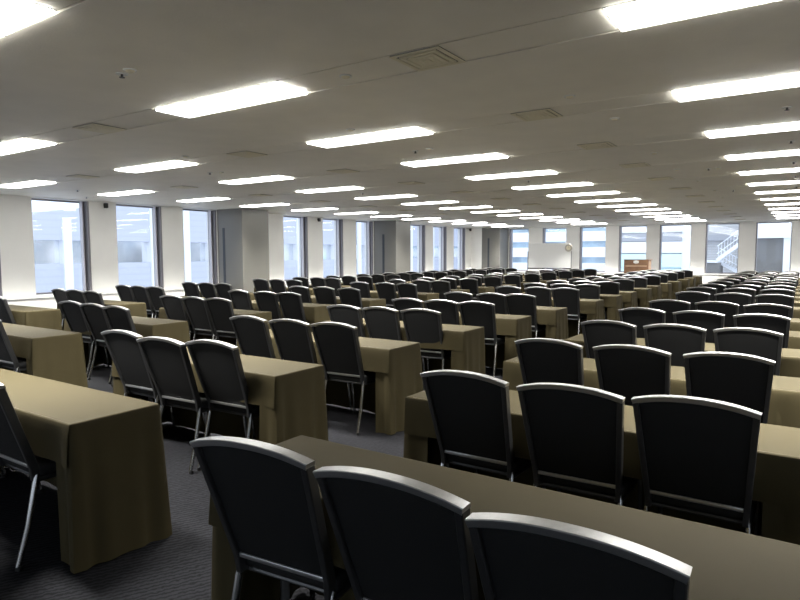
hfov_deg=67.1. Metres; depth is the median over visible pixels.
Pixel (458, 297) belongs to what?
banquet chair
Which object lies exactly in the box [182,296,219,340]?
banquet chair
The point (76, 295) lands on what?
banquet chair
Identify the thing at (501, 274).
banquet chair
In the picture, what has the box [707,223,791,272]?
annex
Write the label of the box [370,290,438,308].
tablecloth
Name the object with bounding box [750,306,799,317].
tablecloth
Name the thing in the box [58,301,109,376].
banquet chair
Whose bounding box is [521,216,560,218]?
ceiling light
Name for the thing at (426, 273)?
banquet chair
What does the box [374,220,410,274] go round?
column
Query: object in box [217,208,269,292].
column
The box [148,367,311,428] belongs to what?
banquet table
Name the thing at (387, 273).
banquet chair
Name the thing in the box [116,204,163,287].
window
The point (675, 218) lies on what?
ceiling light
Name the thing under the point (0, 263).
window
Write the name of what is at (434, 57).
ceiling vent
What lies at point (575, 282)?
banquet chair
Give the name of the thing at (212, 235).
window
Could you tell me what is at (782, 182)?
ceiling light
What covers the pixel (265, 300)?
banquet chair
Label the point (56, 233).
windows
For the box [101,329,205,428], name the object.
banquet chair
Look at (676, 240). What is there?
office block
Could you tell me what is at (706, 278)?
trim
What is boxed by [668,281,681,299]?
tablecloth
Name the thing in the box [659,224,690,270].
window
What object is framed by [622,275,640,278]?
banquet chair
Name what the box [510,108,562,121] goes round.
ceiling vent
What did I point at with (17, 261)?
wall
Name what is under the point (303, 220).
window
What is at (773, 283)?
banquet chair
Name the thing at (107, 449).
tablecloth
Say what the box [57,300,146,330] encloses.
tablecloth
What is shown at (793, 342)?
tablecloth
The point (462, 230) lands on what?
window
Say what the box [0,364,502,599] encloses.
floor
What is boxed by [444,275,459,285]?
banquet chair
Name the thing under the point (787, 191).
ceiling light
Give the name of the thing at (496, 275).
banquet chair
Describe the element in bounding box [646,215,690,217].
ceiling light
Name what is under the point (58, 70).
ceiling
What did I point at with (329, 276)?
banquet chair
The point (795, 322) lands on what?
tablecloth
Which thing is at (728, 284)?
banquet chair
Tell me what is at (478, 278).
banquet chair
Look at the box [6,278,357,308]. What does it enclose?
trim
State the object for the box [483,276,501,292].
banquet chair
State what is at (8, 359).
banquet chair
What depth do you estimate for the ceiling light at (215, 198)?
14.24 m
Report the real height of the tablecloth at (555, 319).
0.705 m
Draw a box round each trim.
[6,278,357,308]
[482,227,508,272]
[517,271,799,283]
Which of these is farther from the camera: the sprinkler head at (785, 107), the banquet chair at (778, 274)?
the banquet chair at (778, 274)
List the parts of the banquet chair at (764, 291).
rail, panel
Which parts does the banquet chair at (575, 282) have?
panel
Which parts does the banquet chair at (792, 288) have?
panel, rail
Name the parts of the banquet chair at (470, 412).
rail, rail, panel, rail, seat, seat frame, rail, leg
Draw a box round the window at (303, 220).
[283,216,307,280]
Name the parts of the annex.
panel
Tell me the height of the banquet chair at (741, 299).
0.924 m
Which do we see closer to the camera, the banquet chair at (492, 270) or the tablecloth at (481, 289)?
the tablecloth at (481, 289)
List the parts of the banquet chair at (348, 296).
rail, panel, rail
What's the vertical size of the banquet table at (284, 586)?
0.688 m
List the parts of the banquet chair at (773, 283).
rail, panel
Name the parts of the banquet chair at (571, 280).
panel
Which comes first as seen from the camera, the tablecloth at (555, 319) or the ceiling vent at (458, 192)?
the tablecloth at (555, 319)
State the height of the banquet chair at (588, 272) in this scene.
0.924 m
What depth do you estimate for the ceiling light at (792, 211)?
19.43 m
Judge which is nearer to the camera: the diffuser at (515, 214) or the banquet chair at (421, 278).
the banquet chair at (421, 278)
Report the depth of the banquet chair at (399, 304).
7.56 m
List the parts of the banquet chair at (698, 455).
rail, leg, leg, panel, rail, rail, seat, seat frame, leg, rail, leg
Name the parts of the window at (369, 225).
blind rail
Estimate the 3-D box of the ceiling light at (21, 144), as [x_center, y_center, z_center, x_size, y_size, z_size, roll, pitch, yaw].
[-4.715,-1.869,7.270,1.509,0.094,0.371,3,5,34]
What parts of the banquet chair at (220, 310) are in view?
rail, rail, panel, seat, rail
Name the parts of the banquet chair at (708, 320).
rail, rail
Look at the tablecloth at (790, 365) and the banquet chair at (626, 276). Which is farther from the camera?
the banquet chair at (626, 276)
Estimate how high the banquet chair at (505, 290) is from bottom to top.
0.924 m
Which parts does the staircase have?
railing, railing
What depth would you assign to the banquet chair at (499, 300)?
8.47 m
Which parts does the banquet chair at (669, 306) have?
rail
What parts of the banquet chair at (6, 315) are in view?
panel, rail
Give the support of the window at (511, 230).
in the wall at (747, 229)
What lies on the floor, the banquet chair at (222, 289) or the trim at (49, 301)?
the banquet chair at (222, 289)
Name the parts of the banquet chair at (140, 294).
panel, rail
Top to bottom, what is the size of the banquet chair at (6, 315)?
0.924 m
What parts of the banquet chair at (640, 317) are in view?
rail, rail, rail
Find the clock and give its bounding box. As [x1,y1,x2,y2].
[565,244,571,251]
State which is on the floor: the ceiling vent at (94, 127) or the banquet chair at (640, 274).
the banquet chair at (640, 274)
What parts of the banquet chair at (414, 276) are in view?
panel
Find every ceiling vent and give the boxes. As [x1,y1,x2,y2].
[66,174,98,178]
[72,123,126,133]
[171,186,197,188]
[227,151,266,157]
[250,194,272,196]
[328,169,359,173]
[389,46,465,71]
[399,181,424,184]
[452,191,473,193]
[492,198,508,199]
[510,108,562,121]
[577,142,616,149]
[619,162,650,167]
[648,177,673,180]
[669,187,691,189]
[685,195,704,196]
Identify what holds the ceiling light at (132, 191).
attached to the ceiling
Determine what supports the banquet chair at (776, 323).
on the floor
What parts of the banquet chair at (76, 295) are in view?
rail, panel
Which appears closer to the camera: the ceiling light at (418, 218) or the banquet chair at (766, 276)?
the banquet chair at (766, 276)
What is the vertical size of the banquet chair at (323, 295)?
0.924 m
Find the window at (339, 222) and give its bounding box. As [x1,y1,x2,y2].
[323,219,342,277]
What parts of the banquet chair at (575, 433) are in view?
rail, rail, panel, rail, seat, seat frame, rail, leg, leg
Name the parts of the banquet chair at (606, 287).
panel, rail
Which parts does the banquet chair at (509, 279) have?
panel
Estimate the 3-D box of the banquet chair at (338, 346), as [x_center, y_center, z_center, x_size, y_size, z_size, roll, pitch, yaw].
[-0.396,0.620,5.179,0.451,0.924,0.633,2,5,31]
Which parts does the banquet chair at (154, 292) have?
rail, panel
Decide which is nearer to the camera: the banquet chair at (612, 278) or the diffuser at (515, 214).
the banquet chair at (612, 278)
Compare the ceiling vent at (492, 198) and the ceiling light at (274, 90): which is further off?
the ceiling vent at (492, 198)
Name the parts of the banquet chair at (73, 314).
rail, rail, panel, rail, leg, leg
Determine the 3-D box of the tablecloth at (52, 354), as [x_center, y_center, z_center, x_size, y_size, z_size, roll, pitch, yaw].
[-3.996,0.654,6.279,1.874,0.705,0.521,3,5,34]
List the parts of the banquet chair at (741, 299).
rail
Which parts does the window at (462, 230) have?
blind rail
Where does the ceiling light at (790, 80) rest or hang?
attached to the ceiling
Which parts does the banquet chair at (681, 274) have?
panel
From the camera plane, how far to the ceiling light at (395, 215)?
20.83 m
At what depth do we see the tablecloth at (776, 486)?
2.61 m
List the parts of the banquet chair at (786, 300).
rail, rail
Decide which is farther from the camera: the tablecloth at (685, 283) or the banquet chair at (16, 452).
the tablecloth at (685, 283)
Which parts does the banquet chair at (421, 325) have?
rail, rail, panel, rail, seat, seat frame, rail, leg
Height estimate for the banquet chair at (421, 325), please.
0.924 m
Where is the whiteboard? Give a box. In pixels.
[527,243,571,270]
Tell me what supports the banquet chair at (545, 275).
on the floor
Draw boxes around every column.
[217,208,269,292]
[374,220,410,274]
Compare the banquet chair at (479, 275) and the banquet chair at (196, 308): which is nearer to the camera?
the banquet chair at (196, 308)
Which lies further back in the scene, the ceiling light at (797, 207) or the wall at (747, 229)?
the wall at (747, 229)
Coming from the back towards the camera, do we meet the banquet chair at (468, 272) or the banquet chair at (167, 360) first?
the banquet chair at (468, 272)
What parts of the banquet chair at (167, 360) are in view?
rail, rail, leg, panel, rail, seat, seat frame, rail, leg, leg, leg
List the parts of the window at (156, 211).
blind rail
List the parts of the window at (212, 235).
blind rail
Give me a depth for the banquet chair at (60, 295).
9.94 m
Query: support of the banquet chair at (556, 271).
on the floor
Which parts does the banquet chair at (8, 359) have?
panel, rail, seat, seat frame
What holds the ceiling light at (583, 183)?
attached to the ceiling
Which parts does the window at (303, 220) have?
blind rail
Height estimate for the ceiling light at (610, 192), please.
0.094 m
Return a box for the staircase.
[707,225,738,272]
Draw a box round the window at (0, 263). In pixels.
[0,263,1,295]
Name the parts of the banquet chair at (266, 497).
rail, leg, rail, panel, rail, seat, seat frame, leg, rail, leg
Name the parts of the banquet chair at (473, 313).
rail, rail, panel, rail, seat, seat frame, leg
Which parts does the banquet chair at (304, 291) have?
rail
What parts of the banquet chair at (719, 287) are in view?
rail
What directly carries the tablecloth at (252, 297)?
on the banquet table
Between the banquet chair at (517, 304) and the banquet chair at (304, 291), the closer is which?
the banquet chair at (517, 304)
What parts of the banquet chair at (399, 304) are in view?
rail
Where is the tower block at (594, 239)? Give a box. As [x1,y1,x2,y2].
[513,227,605,270]
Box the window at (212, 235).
[183,209,217,283]
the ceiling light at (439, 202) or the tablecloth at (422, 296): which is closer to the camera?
the tablecloth at (422, 296)
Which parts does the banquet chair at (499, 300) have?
rail, rail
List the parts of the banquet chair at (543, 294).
rail, rail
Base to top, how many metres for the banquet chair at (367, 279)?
0.924 m
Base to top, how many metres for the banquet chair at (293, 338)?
0.924 m
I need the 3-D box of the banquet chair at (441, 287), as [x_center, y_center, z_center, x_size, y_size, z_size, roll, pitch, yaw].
[0.977,0.035,12.718,0.451,0.924,0.633,3,5,32]
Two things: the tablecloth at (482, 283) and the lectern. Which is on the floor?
the lectern
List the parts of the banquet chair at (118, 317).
rail, rail, panel, rail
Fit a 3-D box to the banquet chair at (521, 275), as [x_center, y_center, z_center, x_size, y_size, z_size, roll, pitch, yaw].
[3.374,-0.316,17.171,0.451,0.924,0.633,3,5,34]
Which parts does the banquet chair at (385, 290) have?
panel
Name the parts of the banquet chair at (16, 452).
panel, rail, rail, leg, seat, seat frame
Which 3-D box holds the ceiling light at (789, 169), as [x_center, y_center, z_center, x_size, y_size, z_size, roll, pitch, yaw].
[6.178,-2.075,9.461,1.509,0.094,0.371,3,5,34]
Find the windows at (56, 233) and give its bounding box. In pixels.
[32,206,457,292]
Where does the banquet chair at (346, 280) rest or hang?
on the floor
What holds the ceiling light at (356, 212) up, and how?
attached to the ceiling
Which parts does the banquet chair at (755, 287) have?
rail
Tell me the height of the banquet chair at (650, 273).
0.924 m
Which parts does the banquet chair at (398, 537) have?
rail, rail, rail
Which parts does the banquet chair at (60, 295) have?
rail, panel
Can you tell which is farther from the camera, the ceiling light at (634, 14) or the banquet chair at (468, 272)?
the banquet chair at (468, 272)
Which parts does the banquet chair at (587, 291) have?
rail, panel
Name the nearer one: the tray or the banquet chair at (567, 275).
the banquet chair at (567, 275)
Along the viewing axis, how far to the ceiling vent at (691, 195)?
13.77 m
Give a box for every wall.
[0,194,481,297]
[508,220,799,274]
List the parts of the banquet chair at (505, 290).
rail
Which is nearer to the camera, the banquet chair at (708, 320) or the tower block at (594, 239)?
the banquet chair at (708, 320)
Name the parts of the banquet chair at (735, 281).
rail, panel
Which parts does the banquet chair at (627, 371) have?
rail, rail, rail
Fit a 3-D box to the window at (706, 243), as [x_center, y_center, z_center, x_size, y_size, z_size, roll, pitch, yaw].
[13.810,-2.206,25.875,1.260,2.149,0.290,3,5,34]
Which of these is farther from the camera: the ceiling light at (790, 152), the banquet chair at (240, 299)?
the banquet chair at (240, 299)
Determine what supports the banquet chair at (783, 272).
on the floor
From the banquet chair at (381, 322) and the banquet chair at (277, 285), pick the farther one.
the banquet chair at (277, 285)
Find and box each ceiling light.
[0,0,56,36]
[0,138,55,155]
[0,180,56,187]
[98,190,154,195]
[115,160,197,172]
[154,80,308,117]
[177,197,229,201]
[219,175,293,184]
[240,203,288,206]
[291,208,337,210]
[296,186,363,192]
[307,126,433,147]
[336,212,377,214]
[355,194,416,199]
[373,215,411,217]
[401,153,508,166]
[402,218,440,219]
[403,201,457,204]
[429,220,465,221]
[440,206,491,209]
[452,222,486,223]
[465,170,557,179]
[471,210,518,212]
[497,213,542,215]
[511,182,592,189]
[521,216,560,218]
[539,219,579,220]
[547,191,619,196]
[556,221,594,222]
[574,198,639,202]
[597,204,656,207]
[602,0,777,31]
[615,208,669,211]
[632,212,681,214]
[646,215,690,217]
[655,218,698,219]
[665,220,705,221]
[671,72,799,101]
[704,121,799,137]
[725,150,799,159]
[738,168,799,174]
[748,180,799,185]
[755,190,799,193]
[761,197,799,200]
[765,203,799,205]
[769,207,799,209]
[771,211,799,212]
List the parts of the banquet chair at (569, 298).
rail, panel, seat, rail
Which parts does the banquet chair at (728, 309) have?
rail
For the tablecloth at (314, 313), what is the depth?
8.87 m
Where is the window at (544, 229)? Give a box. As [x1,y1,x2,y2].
[543,228,565,270]
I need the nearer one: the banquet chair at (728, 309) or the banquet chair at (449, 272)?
the banquet chair at (728, 309)
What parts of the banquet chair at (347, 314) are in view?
rail, rail, rail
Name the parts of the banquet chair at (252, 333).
rail, rail, rail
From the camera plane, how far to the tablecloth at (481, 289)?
13.58 m
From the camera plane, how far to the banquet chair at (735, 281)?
12.79 m
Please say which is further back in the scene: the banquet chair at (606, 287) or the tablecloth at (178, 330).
the banquet chair at (606, 287)
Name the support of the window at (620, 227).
in the wall at (747, 229)
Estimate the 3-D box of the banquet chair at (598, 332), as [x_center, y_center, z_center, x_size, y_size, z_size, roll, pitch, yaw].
[1.884,0.609,5.224,0.451,0.924,0.633,3,6,37]
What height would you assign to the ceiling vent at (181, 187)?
0.018 m
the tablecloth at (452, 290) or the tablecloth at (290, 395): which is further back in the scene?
the tablecloth at (452, 290)
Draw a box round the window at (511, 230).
[509,229,527,270]
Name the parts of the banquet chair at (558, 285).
rail, panel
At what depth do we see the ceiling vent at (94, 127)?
6.14 m
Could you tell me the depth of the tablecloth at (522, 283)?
15.60 m
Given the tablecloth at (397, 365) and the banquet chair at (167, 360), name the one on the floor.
the banquet chair at (167, 360)
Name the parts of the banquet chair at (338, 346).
rail, rail, panel, rail, seat, seat frame, leg, rail, leg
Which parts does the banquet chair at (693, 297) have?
rail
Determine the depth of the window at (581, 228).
29.15 m
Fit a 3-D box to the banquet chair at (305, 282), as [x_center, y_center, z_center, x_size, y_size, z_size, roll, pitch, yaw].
[-2.279,-0.122,14.894,0.451,0.924,0.633,2,5,29]
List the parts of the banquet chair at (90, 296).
rail, panel, rail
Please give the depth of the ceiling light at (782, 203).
16.16 m
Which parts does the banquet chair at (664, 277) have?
panel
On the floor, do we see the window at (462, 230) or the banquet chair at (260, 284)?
the banquet chair at (260, 284)
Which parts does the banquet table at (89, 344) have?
leg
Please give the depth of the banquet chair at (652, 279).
14.93 m
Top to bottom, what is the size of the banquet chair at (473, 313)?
0.924 m
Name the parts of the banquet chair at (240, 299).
rail, rail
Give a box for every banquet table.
[86,323,165,369]
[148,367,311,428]
[280,580,316,599]
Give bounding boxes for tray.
[527,268,570,268]
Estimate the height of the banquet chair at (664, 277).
0.924 m
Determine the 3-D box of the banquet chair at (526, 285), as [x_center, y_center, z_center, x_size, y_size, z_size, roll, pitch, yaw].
[2.698,0.117,11.576,0.451,0.924,0.633,3,5,36]
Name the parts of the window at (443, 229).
blind rail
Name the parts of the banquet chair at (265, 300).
rail, rail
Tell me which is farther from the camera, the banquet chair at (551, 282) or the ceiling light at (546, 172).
the banquet chair at (551, 282)
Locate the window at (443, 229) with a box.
[433,226,446,270]
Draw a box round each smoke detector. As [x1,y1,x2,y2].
[123,68,136,72]
[339,74,351,78]
[564,95,574,98]
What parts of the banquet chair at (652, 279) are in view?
panel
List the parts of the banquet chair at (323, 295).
rail, rail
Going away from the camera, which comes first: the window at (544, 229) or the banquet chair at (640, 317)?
the banquet chair at (640, 317)
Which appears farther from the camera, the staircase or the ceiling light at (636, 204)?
the staircase
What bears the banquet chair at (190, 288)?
on the floor
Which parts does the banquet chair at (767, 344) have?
rail, rail, rail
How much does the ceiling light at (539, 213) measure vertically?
0.094 m
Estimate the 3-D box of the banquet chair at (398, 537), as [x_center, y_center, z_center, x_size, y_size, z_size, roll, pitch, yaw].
[0.120,0.879,1.796,0.451,0.924,0.633,3,5,33]
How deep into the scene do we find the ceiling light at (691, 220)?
24.82 m
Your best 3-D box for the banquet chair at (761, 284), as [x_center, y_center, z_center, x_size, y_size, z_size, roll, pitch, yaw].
[6.889,0.087,11.778,0.451,0.924,0.633,3,5,33]
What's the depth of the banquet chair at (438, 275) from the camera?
18.31 m
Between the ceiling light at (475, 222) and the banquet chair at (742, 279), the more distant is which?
the ceiling light at (475, 222)
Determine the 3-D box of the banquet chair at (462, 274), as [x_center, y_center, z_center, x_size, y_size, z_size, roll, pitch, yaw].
[2.070,-0.495,19.540,0.451,0.924,0.633,3,5,35]
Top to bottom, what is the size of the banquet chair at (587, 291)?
0.924 m
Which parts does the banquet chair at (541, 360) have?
rail, rail, rail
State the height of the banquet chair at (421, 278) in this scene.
0.924 m
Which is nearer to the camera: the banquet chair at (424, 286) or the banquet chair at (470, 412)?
the banquet chair at (470, 412)
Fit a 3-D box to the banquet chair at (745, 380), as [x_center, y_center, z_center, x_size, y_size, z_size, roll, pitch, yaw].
[1.973,0.732,3.625,0.451,0.924,0.633,3,5,32]
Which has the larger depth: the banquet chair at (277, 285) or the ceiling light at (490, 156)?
the banquet chair at (277, 285)
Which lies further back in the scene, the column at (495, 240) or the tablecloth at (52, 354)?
the column at (495, 240)
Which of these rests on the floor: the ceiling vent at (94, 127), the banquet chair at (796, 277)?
the banquet chair at (796, 277)
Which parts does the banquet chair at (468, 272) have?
panel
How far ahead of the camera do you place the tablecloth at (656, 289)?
13.86 m
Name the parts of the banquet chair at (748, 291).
rail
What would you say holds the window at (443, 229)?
in the wall at (17, 261)
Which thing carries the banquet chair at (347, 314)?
on the floor
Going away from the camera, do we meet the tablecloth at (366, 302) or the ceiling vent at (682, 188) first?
the tablecloth at (366, 302)
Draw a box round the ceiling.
[0,0,799,227]
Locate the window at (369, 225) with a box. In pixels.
[356,221,372,274]
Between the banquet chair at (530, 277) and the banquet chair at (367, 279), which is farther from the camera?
the banquet chair at (530, 277)
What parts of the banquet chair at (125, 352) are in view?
rail, rail, panel, rail, seat, seat frame, rail, leg, leg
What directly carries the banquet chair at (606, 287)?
on the floor
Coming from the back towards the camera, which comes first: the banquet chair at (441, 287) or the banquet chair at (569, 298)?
the banquet chair at (441, 287)
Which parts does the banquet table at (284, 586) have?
leg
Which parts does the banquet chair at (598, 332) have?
rail, rail, rail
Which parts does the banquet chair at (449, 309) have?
rail, rail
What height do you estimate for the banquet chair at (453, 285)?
0.924 m
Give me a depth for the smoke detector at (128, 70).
4.21 m
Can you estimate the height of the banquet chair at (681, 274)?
0.924 m
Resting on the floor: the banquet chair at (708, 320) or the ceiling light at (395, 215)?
the banquet chair at (708, 320)
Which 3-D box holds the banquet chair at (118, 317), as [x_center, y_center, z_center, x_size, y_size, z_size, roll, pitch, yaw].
[-2.926,0.503,6.817,0.451,0.924,0.633,3,5,34]
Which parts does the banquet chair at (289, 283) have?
panel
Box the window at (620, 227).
[618,225,646,271]
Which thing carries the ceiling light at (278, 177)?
attached to the ceiling
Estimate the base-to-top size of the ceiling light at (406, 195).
0.094 m
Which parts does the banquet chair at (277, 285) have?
panel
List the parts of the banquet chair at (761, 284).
rail, panel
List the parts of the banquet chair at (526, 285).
panel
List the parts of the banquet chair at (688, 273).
panel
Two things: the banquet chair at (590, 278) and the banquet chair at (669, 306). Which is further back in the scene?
the banquet chair at (590, 278)
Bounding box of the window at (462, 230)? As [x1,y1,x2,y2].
[454,228,464,269]
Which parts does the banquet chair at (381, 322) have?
rail, rail, panel, rail, leg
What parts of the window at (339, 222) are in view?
blind rail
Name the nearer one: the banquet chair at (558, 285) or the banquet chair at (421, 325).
the banquet chair at (421, 325)
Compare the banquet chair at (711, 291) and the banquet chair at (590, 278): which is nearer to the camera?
the banquet chair at (711, 291)
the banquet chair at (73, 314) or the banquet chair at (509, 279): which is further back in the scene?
the banquet chair at (509, 279)
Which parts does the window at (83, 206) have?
blind rail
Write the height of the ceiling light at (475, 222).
0.094 m
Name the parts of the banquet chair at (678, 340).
rail, rail, rail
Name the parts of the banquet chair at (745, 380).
rail, rail, rail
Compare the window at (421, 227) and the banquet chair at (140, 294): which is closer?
the banquet chair at (140, 294)
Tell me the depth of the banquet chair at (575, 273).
19.96 m
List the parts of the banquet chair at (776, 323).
rail, rail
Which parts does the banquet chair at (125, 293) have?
panel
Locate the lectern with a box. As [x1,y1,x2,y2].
[624,259,651,272]
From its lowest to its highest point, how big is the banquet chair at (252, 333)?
0.924 m
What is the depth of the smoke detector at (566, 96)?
4.96 m
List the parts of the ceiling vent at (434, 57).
dark plate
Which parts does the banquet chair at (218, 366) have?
rail, leg, rail, panel, rail, seat frame, seat, rail, leg, leg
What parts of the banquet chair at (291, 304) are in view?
rail, rail, panel, rail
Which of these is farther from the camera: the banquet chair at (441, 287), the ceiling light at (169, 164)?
the banquet chair at (441, 287)
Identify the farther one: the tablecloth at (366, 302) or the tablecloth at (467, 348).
the tablecloth at (366, 302)
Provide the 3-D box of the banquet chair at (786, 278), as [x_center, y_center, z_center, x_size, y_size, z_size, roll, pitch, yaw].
[8.706,-0.062,13.640,0.451,0.924,0.633,3,5,34]
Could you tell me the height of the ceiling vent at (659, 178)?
0.018 m
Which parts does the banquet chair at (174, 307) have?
rail, rail, panel, rail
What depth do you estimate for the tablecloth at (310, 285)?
14.19 m
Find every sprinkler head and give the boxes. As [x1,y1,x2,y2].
[115,72,127,77]
[782,106,792,110]
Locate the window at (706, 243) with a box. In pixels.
[704,223,738,273]
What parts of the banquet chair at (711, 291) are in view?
rail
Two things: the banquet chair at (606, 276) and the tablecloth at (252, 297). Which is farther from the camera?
the banquet chair at (606, 276)
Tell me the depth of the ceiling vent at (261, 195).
13.21 m
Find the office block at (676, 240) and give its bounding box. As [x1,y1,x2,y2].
[621,225,690,270]
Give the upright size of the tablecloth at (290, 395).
0.705 m
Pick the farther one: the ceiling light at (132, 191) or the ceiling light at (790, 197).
the ceiling light at (790, 197)
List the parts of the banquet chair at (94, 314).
rail, rail, leg, panel, rail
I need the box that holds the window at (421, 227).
[411,225,424,272]
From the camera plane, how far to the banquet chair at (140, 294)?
10.83 m
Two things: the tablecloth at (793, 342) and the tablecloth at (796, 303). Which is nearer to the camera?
the tablecloth at (793, 342)
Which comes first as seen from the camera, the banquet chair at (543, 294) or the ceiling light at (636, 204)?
the banquet chair at (543, 294)
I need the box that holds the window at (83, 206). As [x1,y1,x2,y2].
[31,198,91,294]
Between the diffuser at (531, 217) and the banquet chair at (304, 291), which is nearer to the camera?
the banquet chair at (304, 291)
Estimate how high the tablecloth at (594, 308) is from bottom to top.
0.705 m
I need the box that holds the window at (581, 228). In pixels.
[579,227,604,271]
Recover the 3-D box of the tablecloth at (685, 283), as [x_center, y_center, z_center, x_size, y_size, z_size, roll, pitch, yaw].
[7.525,-0.275,17.830,1.899,0.705,0.528,3,5,33]
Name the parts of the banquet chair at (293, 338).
rail, rail, panel, rail, leg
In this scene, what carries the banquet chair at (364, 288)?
on the floor
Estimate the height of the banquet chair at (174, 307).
0.924 m
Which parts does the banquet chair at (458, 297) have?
rail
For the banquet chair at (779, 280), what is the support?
on the floor
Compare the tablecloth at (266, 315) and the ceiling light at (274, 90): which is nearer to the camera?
the ceiling light at (274, 90)
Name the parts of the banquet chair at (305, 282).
panel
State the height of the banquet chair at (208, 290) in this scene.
0.924 m
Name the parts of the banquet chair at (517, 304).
rail, panel, rail, seat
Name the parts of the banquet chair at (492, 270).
panel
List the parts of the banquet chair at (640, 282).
panel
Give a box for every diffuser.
[497,214,542,215]
[521,217,559,218]
[769,208,799,209]
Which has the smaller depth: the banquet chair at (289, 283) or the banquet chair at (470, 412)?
the banquet chair at (470, 412)
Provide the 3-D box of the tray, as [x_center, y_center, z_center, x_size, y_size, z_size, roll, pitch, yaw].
[6.783,-1.437,27.514,2.040,0.050,0.120,3,5,34]
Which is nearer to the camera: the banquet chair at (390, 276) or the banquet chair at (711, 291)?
the banquet chair at (711, 291)
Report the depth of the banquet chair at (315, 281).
14.37 m
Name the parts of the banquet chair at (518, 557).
rail, panel, rail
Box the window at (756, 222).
[754,222,792,273]
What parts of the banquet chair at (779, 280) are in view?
rail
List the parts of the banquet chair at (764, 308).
rail, panel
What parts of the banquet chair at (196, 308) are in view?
rail, rail, panel, seat, rail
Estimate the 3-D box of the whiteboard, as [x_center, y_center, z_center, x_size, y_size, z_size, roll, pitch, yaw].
[6.799,-1.629,27.524,2.080,1.920,0.600,3,5,34]
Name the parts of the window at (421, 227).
blind rail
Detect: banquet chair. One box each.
[0,296,15,323]
[0,320,26,371]
[0,383,56,571]
[1,466,31,483]
[37,481,42,493]
[51,288,68,329]
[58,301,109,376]
[65,289,86,303]
[79,303,111,383]
[82,290,104,305]
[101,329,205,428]
[103,305,136,385]
[115,285,157,317]
[130,285,154,317]
[136,336,246,473]
[146,286,164,317]
[160,295,214,339]
[181,282,200,296]
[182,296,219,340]
[185,339,259,470]
[189,436,351,599]
[198,282,217,298]
[204,298,236,345]
[214,283,231,299]
[228,290,252,309]
[229,315,275,358]
[252,279,269,291]
[253,291,283,319]
[268,319,352,412]
[269,279,286,300]
[276,292,306,322]
[286,280,302,291]
[289,286,311,302]
[292,277,309,287]
[310,277,325,287]
[310,322,375,435]
[312,286,336,304]
[313,466,478,599]
[324,277,340,296]
[326,275,340,281]
[326,304,364,336]
[337,288,363,317]
[341,275,355,285]
[350,282,370,297]
[357,276,373,290]
[361,306,424,371]
[370,274,384,282]
[375,282,396,308]
[382,272,394,280]
[386,274,400,282]
[388,279,405,290]
[392,298,423,320]
[396,283,417,298]
[397,273,410,281]
[400,308,450,376]
[410,273,423,280]
[412,280,431,292]
[417,277,434,280]
[420,370,546,488]
[421,271,433,277]
[424,299,459,324]
[430,280,450,299]
[434,272,447,279]
[439,278,456,288]
[440,270,452,275]
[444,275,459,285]
[444,292,472,311]
[453,271,465,277]
[458,301,504,376]
[459,278,478,300]
[461,269,472,275]
[465,276,481,285]
[465,512,691,599]
[468,274,483,283]
[474,270,486,276]
[476,293,507,313]
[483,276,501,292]
[486,274,501,282]
[489,273,503,281]
[490,269,502,273]
[495,286,520,296]
[504,275,521,292]
[506,268,516,273]
[506,294,545,337]
[507,273,522,281]
[514,338,583,385]
[516,383,642,509]
[523,283,546,287]
[524,273,539,282]
[524,287,551,306]
[541,272,555,279]
[547,280,568,288]
[550,283,574,296]
[551,287,586,334]
[555,269,568,276]
[558,271,571,281]
[568,278,588,284]
[571,270,584,277]
[573,281,595,284]
[574,284,606,319]
[581,320,636,358]
[584,269,596,275]
[584,276,602,280]
[592,278,611,283]
[592,344,671,405]
[596,281,623,308]
[600,274,617,278]
[607,277,626,279]
[612,273,628,276]
[612,279,634,290]
[619,307,665,337]
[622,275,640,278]
[627,277,647,287]
[631,395,761,535]
[633,273,649,275]
[641,275,660,284]
[643,323,706,366]
[646,272,660,274]
[649,299,689,323]
[651,274,667,282]
[661,272,677,280]
[670,271,684,278]
[673,310,724,342]
[675,291,709,309]
[678,270,692,277]
[683,351,775,423]
[686,287,716,300]
[694,301,738,326]
[698,283,725,295]
[708,281,733,288]
[713,327,783,375]
[714,293,750,314]
[716,278,739,286]
[723,288,755,303]
[724,276,745,282]
[728,275,747,279]
[731,284,760,295]
[733,313,790,347]
[735,273,753,277]
[740,281,766,289]
[743,303,791,317]
[745,279,769,287]
[747,277,769,280]
[753,275,773,282]
[755,294,794,317]
[756,273,775,277]
[760,289,794,296]
[765,285,795,296]
[768,282,795,290]
[771,279,796,283]
[774,277,797,288]
[777,274,797,276]
[777,275,798,285]
[779,272,797,274]
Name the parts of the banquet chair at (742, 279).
panel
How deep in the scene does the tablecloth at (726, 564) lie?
1.79 m
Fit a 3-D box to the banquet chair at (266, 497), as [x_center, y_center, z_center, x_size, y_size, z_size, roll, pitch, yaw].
[-0.316,0.859,2.085,0.451,0.924,0.633,2,5,28]
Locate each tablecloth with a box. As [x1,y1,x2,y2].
[0,323,87,387]
[0,368,171,573]
[8,304,61,329]
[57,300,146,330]
[64,316,189,367]
[112,347,327,444]
[147,296,204,317]
[159,308,271,345]
[185,290,254,299]
[208,435,799,599]
[232,300,332,331]
[237,329,422,434]
[254,286,314,295]
[309,284,350,287]
[311,295,385,309]
[324,318,484,373]
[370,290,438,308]
[403,390,799,544]
[431,288,469,292]
[457,286,494,295]
[459,312,531,368]
[482,283,515,286]
[502,282,533,292]
[502,356,799,427]
[504,280,550,287]
[521,292,622,320]
[532,306,567,339]
[552,297,604,337]
[564,334,799,377]
[619,291,637,310]
[634,288,651,307]
[647,285,661,302]
[661,283,671,298]
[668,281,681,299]
[678,279,689,291]
[684,277,695,288]
[693,276,701,286]
[724,327,799,348]
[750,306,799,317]
[755,301,799,306]
[790,318,799,330]
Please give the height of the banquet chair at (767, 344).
0.924 m
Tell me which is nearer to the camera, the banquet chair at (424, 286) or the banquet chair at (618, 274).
the banquet chair at (424, 286)

